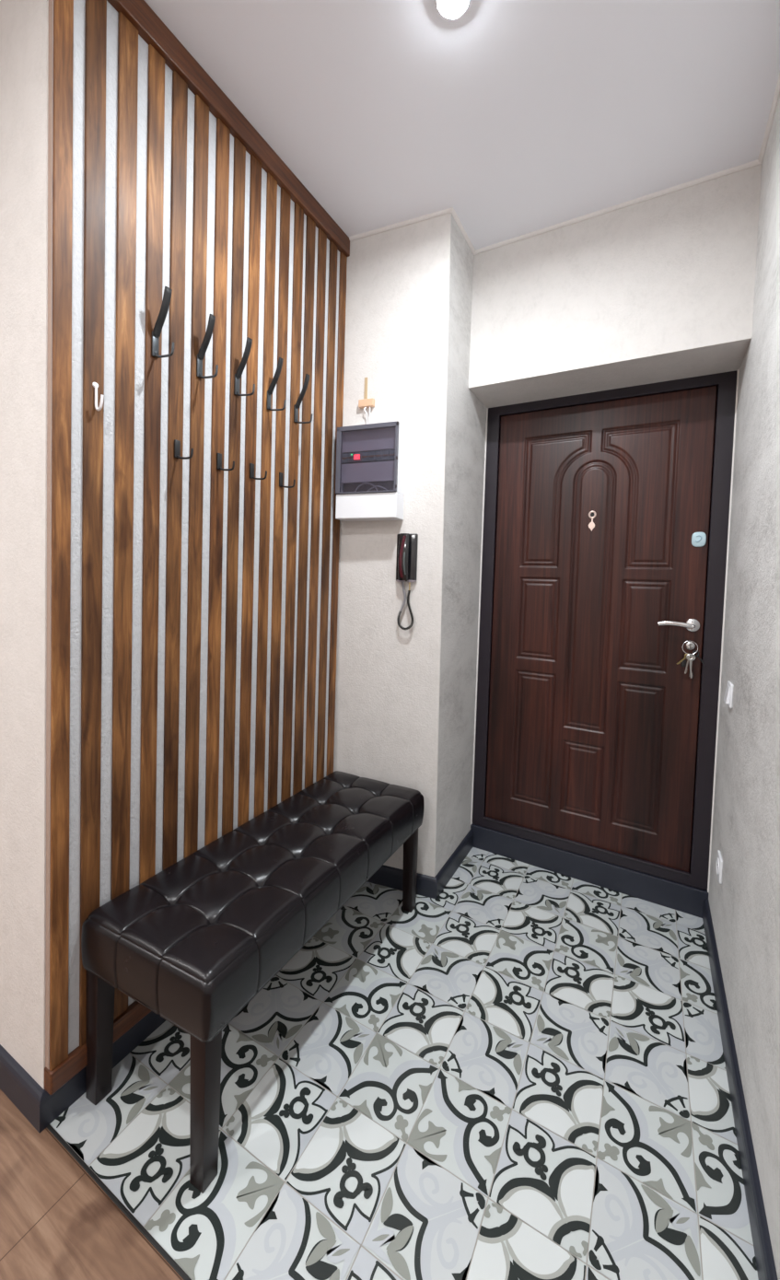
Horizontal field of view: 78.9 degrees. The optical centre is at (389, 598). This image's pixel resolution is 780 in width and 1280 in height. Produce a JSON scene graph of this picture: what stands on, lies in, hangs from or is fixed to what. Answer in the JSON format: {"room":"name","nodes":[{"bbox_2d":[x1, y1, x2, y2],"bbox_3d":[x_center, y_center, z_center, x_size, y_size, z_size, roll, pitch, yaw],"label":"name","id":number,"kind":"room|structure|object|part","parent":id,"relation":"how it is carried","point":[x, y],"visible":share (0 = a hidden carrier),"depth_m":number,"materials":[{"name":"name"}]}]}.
{"room":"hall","nodes":[
{"label":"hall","id":0,"kind":"room"},
{"bbox_2d":[0,0,48,1089],"bbox_3d":[-1.437,-0.196,2.578,2.600,2.840,2.000,3,3,29],"label":"wall","id":1,"kind":"structure","parent":0,"point":[24,24],"depth_m":1.12,"materials":[{"name":"beige paint"}]},
{"bbox_2d":[0,1044,43,1132],"bbox_3d":[-1.959,1.149,1.743,2.615,0.084,0.015,3,3,29],"label":"baseboard","id":2,"kind":"structure","parent":1,"relation":"attached to","point":[16,1082],"depth_m":1.16,"materials":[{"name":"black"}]},
{"bbox_2d":[0,847,758,1279],"bbox_3d":[-1.643,1.260,0.837,4.251,0.051,4.900,3,3,29],"label":"floor","id":3,"kind":"structure","parent":0,"point":[519,1072],"depth_m":1.15,"materials":[{"name":"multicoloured tile"}]},
{"bbox_2d":[46,1124,191,1279],"bbox_3d":[-0.184,1.287,0.778,1.464,0.012,0.007,3,3,29],"label":"trim","id":4,"kind":"structure","parent":3,"relation":"on","point":[123,1209],"depth_m":0.98,"materials":[{"name":"black metal"}]},
{"bbox_2d":[81,770,424,1193],"bbox_3d":[-0.313,1.005,1.538,0.428,0.488,1.090,3,3,29],"label":"tufted bench","id":5,"kind":"object","parent":3,"relation":"on","point":[194,942],"visible":1,"depth_m":1.19,"materials":[{"name":"black leather"}]},
{"bbox_3d":[-0.726,1.080,1.188,0.046,0.341,0.048,3,3,29],"label":"leg","id":6,"kind":"part","parent":5,"relation":"part of","materials":[{"name":"black paint"}]},
{"bbox_3d":[-0.402,1.096,1.030,0.046,0.341,0.048,3,3,29],"label":"leg","id":7,"kind":"part","parent":5,"relation":"part of","materials":[{"name":"black paint"}]},
{"bbox_3d":[-0.307,0.833,1.531,0.428,0.144,1.090,3,3,29],"label":"seat","id":8,"kind":"part","parent":5,"relation":"part of","materials":[{"name":"brown leather"}]},
{"bbox_3d":[0.079,1.077,1.901,0.046,0.341,0.048,3,3,29],"label":"leg","id":9,"kind":"part","parent":5,"relation":"part of","materials":[{"name":"black paint"}]},
{"bbox_2d":[333,212,486,876],"bbox_3d":[0.176,-0.137,2.325,0.472,2.740,0.886,3,3,29],"label":"wall","id":10,"kind":"structure","parent":0,"point":[405,699],"depth_m":1.98,"materials":[{"name":"beige paint"}]},
{"bbox_2d":[39,1011,165,1132],"bbox_3d":[-0.542,1.197,1.623,0.015,0.084,1.171,3,3,29],"label":"baseboard","id":11,"kind":"structure","parent":10,"relation":"attached to","point":[52,1106],"depth_m":1.19,"materials":[{"name":"dark gray painted wood"}]},
{"bbox_2d":[44,0,349,1094],"bbox_3d":[-0.493,-0.170,1.556,0.040,2.654,1.123,3,3,29],"label":"wall panel","id":12,"kind":"object","parent":10,"relation":"attached to","point":[192,604],"visible":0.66,"depth_m":1.31,"materials":[{"name":"brown wood"}]},
{"bbox_3d":[-0.536,1.127,1.607,0.034,0.054,1.123,3,3,29],"label":"rail","id":13,"kind":"part","parent":12,"relation":"part of","materials":[{"name":"brown wood"}]},
{"bbox_2d":[92,382,104,410],"bbox_3d":[-0.691,-0.481,1.126,0.031,0.070,0.014,3,3,29],"label":"wall hook","id":14,"kind":"object","parent":12,"relation":"attached to","point":[95,384],"visible":1,"depth_m":1.13,"materials":[{"name":"white metal"}]},
{"bbox_2d":[151,286,174,358],"bbox_3d":[-0.589,-0.718,1.238,0.079,0.176,0.019,3,3,29],"label":"coat hook","id":15,"kind":"object","parent":12,"relation":"attached to","point":[156,333],"visible":1,"depth_m":1.24,"materials":[{"name":"grey metal"}]},
{"bbox_3d":[-0.622,-0.673,1.256,0.008,0.064,0.019,3,3,29],"label":"mounting plate","id":16,"kind":"part","parent":15,"relation":"part of","materials":[{"name":"grey metal"}]},
{"bbox_2d":[174,439,193,459],"bbox_3d":[-0.569,-0.414,1.313,0.070,0.057,0.017,3,3,29],"label":"coat hook","id":17,"kind":"object","parent":12,"relation":"attached to","point":[177,443],"visible":1,"depth_m":1.32,"materials":[{"name":"black metal"}]},
{"bbox_3d":[-0.596,-0.419,1.328,0.007,0.050,0.017,3,3,29],"label":"mounting plate","id":18,"kind":"part","parent":17,"relation":"part of","materials":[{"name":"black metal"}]},
{"bbox_2d":[196,314,218,378],"bbox_3d":[-0.521,-0.721,1.361,0.079,0.176,0.019,3,3,29],"label":"coat hook","id":19,"kind":"object","parent":12,"relation":"attached to","point":[212,319],"visible":1,"depth_m":1.36,"materials":[{"name":"grey metal"}]},
{"bbox_3d":[-0.554,-0.676,1.380,0.008,0.064,0.019,3,3,29],"label":"mounting plate","id":20,"kind":"part","parent":19,"relation":"part of","materials":[{"name":"grey metal"}]},
{"bbox_2d":[216,453,234,470],"bbox_3d":[-0.498,-0.416,1.442,0.070,0.057,0.017,3,3,29],"label":"coat hook","id":21,"kind":"object","parent":12,"relation":"attached to","point":[218,455],"visible":1,"depth_m":1.45,"materials":[{"name":"black metal"}]},
{"bbox_3d":[-0.525,-0.421,1.458,0.007,0.050,0.017,3,3,29],"label":"mounting plate","id":22,"kind":"part","parent":21,"relation":"part of","materials":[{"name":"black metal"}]},
{"bbox_3d":[-0.454,-1.460,1.504,0.040,0.071,1.119,3,3,29],"label":"rail","id":23,"kind":"part","parent":12,"relation":"part of","materials":[{"name":"brown wood"}]},
{"bbox_2d":[233,337,255,395],"bbox_3d":[-0.452,-0.723,1.486,0.079,0.176,0.019,3,3,29],"label":"coat hook","id":24,"kind":"object","parent":12,"relation":"attached to","point":[241,366],"visible":1,"depth_m":1.49,"materials":[{"name":"grey metal"}]},
{"bbox_3d":[-0.485,-0.678,1.505,0.008,0.064,0.019,3,3,29],"label":"mounting plate","id":25,"kind":"part","parent":24,"relation":"part of","materials":[{"name":"grey metal"}]},
{"bbox_2d":[249,463,267,479],"bbox_3d":[-0.432,-0.419,1.562,0.070,0.057,0.017,3,3,29],"label":"coat hook","id":26,"kind":"object","parent":12,"relation":"attached to","point":[251,465],"visible":1,"depth_m":1.57,"materials":[{"name":"black metal"}]},
{"bbox_3d":[-0.459,-0.424,1.577,0.007,0.050,0.017,3,3,29],"label":"mounting plate","id":27,"kind":"part","parent":26,"relation":"part of","materials":[{"name":"black metal"}]},
{"bbox_2d":[266,357,286,410],"bbox_3d":[-0.383,-0.726,1.611,0.079,0.176,0.019,3,3,29],"label":"coat hook","id":28,"kind":"object","parent":12,"relation":"attached to","point":[274,380],"visible":1,"depth_m":1.61,"materials":[{"name":"grey metal"}]},
{"bbox_3d":[-0.415,-0.681,1.630,0.008,0.064,0.019,3,3,29],"label":"mounting plate","id":29,"kind":"part","parent":28,"relation":"part of","materials":[{"name":"grey metal"}]},
{"bbox_2d":[279,472,295,488],"bbox_3d":[-0.363,-0.422,1.685,0.070,0.057,0.017,3,3,29],"label":"coat hook","id":30,"kind":"object","parent":12,"relation":"attached to","point":[281,474],"visible":1,"depth_m":1.69,"materials":[{"name":"black metal"}]},
{"bbox_3d":[-0.391,-0.427,1.700,0.007,0.050,0.017,3,3,29],"label":"mounting plate","id":31,"kind":"part","parent":30,"relation":"part of","materials":[{"name":"black metal"}]},
{"bbox_2d":[293,373,312,423],"bbox_3d":[-0.314,-0.728,1.736,0.079,0.176,0.019,3,3,29],"label":"coat hook","id":32,"kind":"object","parent":12,"relation":"attached to","point":[307,378],"visible":1,"depth_m":1.74,"materials":[{"name":"grey metal"}]},
{"bbox_3d":[-0.347,-0.684,1.755,0.008,0.064,0.019,3,3,29],"label":"mounting plate","id":33,"kind":"part","parent":32,"relation":"part of","materials":[{"name":"grey metal"}]},
{"bbox_2d":[358,377,374,424],"bbox_3d":[-0.096,-0.824,1.974,0.068,0.197,0.027,3,2,21],"label":"terminal","id":34,"kind":"object","parent":10,"relation":"attached to","point":[366,402],"visible":1,"depth_m":1.97,"materials":[{"name":"beige"}]},
{"bbox_2d":[335,420,405,521],"bbox_3d":[-0.081,-0.512,1.941,0.272,0.373,0.094,3,2,21],"label":"box","id":35,"kind":"object","parent":10,"relation":"attached to","point":[369,475],"visible":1,"depth_m":1.92,"materials":[{"name":"white plastic"}]},
{"bbox_2d":[348,207,453,241],"bbox_3d":[0.018,-1.492,1.899,0.485,0.010,0.012,3,2,23],"label":"trim","id":36,"kind":"structure","parent":10,"relation":"attached to","point":[448,210],"depth_m":1.89,"materials":[{"name":"white"}]},
{"bbox_2d":[367,864,437,898],"bbox_3d":[-0.036,1.197,2.053,0.492,0.084,0.015,3,2,19],"label":"baseboard","id":37,"kind":"structure","parent":10,"relation":"attached to","point":[389,877],"depth_m":2.02,"materials":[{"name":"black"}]},
{"bbox_2d":[395,533,418,629],"bbox_3d":[0.059,-0.067,1.928,0.089,0.395,0.055,3,2,21],"label":"handset","id":38,"kind":"object","parent":10,"relation":"attached to","point":[407,544],"visible":1,"depth_m":1.92,"materials":[{"name":"black plastic"}]},
{"bbox_3d":[0.054,-0.010,1.939,0.029,0.123,0.012,3,3,30],"label":"cord","id":39,"kind":"part","parent":38,"relation":"part of","materials":[{"name":"grey plastic"}]},
{"bbox_3d":[0.065,0.047,1.940,0.072,0.166,0.016,3,2,21],"label":"cord","id":40,"kind":"part","parent":38,"relation":"part of","materials":[{"name":"black plastic"}]},
{"bbox_2d":[435,829,473,898],"bbox_3d":[0.300,1.202,2.172,0.015,0.084,0.464,3,3,29],"label":"baseboard","id":41,"kind":"object","parent":10,"relation":"attached to","point":[450,866],"visible":1,"depth_m":2.14,"materials":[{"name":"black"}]},
{"bbox_2d":[451,208,475,255],"bbox_3d":[0.300,-1.484,1.921,0.012,0.010,0.273,3,3,29],"label":"trim","id":42,"kind":"structure","parent":10,"relation":"attached to","point":[457,219],"depth_m":1.91,"materials":[{"name":"white"}]},
{"bbox_2d":[470,369,739,892],"bbox_3d":[0.873,0.121,2.096,0.992,2.062,0.011,3,3,29],"label":"door frame","id":43,"kind":"structure","parent":10,"relation":"attached to","point":[738,369],"depth_m":1.88,"materials":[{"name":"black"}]},
{"bbox_2d":[144,0,779,249],"bbox_3d":[-1.514,-1.552,0.792,4.364,0.100,5.150,3,3,29],"label":"ceiling","id":44,"kind":"structure","parent":0,"point":[517,117],"depth_m":1.38,"materials":[{"name":"white paint"}]},
{"bbox_2d":[434,0,470,19],"bbox_3d":[0.153,-1.455,1.151,0.090,0.018,0.090,3,3,29],"label":"recessed light","id":45,"kind":"object","parent":44,"relation":"in","point":[450,9],"visible":1,"depth_m":1.16,"materials":[{"name":"white plastic"}]},
{"bbox_2d":[438,0,467,15],"bbox_3d":[0.153,-1.454,1.151,0.073,0.017,0.073,3,3,29],"label":"diffuser","id":46,"kind":"object","parent":45,"relation":"attached to","point":[446,7],"depth_m":1.16,"materials":[{"name":"white plastic"}]},
{"bbox_2d":[468,163,761,407],"bbox_3d":[0.925,-1.187,2.067,0.992,0.575,0.575,3,3,29],"label":"wall","id":47,"kind":"structure","parent":0,"point":[660,288],"depth_m":1.79,"materials":[{"name":"beige paint"}]},
{"bbox_2d":[474,159,760,255],"bbox_3d":[0.792,-1.464,1.800,0.992,0.010,0.012,3,3,29],"label":"trim","id":48,"kind":"structure","parent":47,"relation":"attached to","point":[748,165],"depth_m":1.75,"materials":[{"name":"white"}]},
{"bbox_2d":[708,95,779,1279],"bbox_3d":[0.322,-0.039,-0.103,0.150,2.840,5.000,3,3,29],"label":"wall","id":49,"kind":"structure","parent":0,"point":[745,908],"depth_m":1.28,"materials":[{"name":"grey paint"}]},
{"bbox_2d":[716,849,722,884],"bbox_3d":[1.140,0.929,1.642,0.012,0.080,0.080,3,3,29],"label":"power socket","id":50,"kind":"object","parent":49,"relation":"attached to","point":[719,861],"visible":1,"depth_m":1.62,"materials":[{"name":"white plastic"}]},
{"bbox_2d":[723,680,733,708],"bbox_3d":[1.156,0.326,1.620,0.018,0.080,0.080,3,3,29],"label":"light switch","id":51,"kind":"object","parent":49,"relation":"attached to","point":[728,694],"visible":1,"depth_m":1.60,"materials":[{"name":"white plastic"}]},
{"bbox_2d":[702,899,778,1279],"bbox_3d":[0.134,1.286,-0.148,0.015,0.084,4.690,3,3,29],"label":"baseboard","id":52,"kind":"structure","parent":49,"relation":"attached to","point":[766,1270],"depth_m":1.11,"materials":[{"name":"black plastic"}]},
{"bbox_2d":[757,73,779,163],"bbox_3d":[0.155,-1.401,-0.368,0.012,0.010,4.425,3,3,29],"label":"trim","id":53,"kind":"structure","parent":49,"relation":"attached to","point":[777,89],"depth_m":1.43,"materials":[{"name":"white"}]},
{"bbox_3d":[0.972,0.203,2.285,0.992,2.215,0.200,3,3,29],"label":"wall","id":54,"kind":"structure","parent":0,"visible":0},
{"bbox_2d":[470,823,708,918],"bbox_3d":[0.864,1.207,2.184,0.992,0.110,0.118,3,3,29],"label":"baseboard","id":55,"kind":"structure","parent":54,"relation":"attached to","point":[674,895],"depth_m":2.10,"materials":[{"name":"black plastic"}]},
{"bbox_2d":[472,370,737,890],"bbox_3d":[0.885,0.122,2.119,0.990,2.061,0.131,3,3,29],"label":"entrance door","id":56,"kind":"structure","parent":54,"relation":"in","point":[606,516],"depth_m":2.07,"materials":[{"name":"brown wood"}]},
{"bbox_3d":[1.159,0.104,1.918,0.132,0.025,0.043,3,3,29],"label":"lever","id":57,"kind":"part","parent":56,"relation":"part of","materials":[{"name":"silver metal"}]},
{"bbox_2d":[676,640,704,677],"bbox_3d":[1.204,0.242,1.897,0.096,0.147,0.044,3,3,29],"label":"bunch","id":58,"kind":"object","parent":56,"relation":"hanging from","point":[690,657],"visible":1,"depth_m":1.88,"materials":[{"name":"silver metal"}]},
{"bbox_3d":[1.222,0.108,1.913,0.053,0.053,0.014,3,3,29],"label":"door handle","id":59,"kind":"part","parent":56,"relation":"part of","materials":[{"name":"silver metal"}]},
{"bbox_3d":[1.238,-0.237,1.899,0.049,0.060,0.010,3,3,29],"label":"night latch plate","id":60,"kind":"part","parent":56,"relation":"part of","materials":[{"name":"blue"}]}
]}

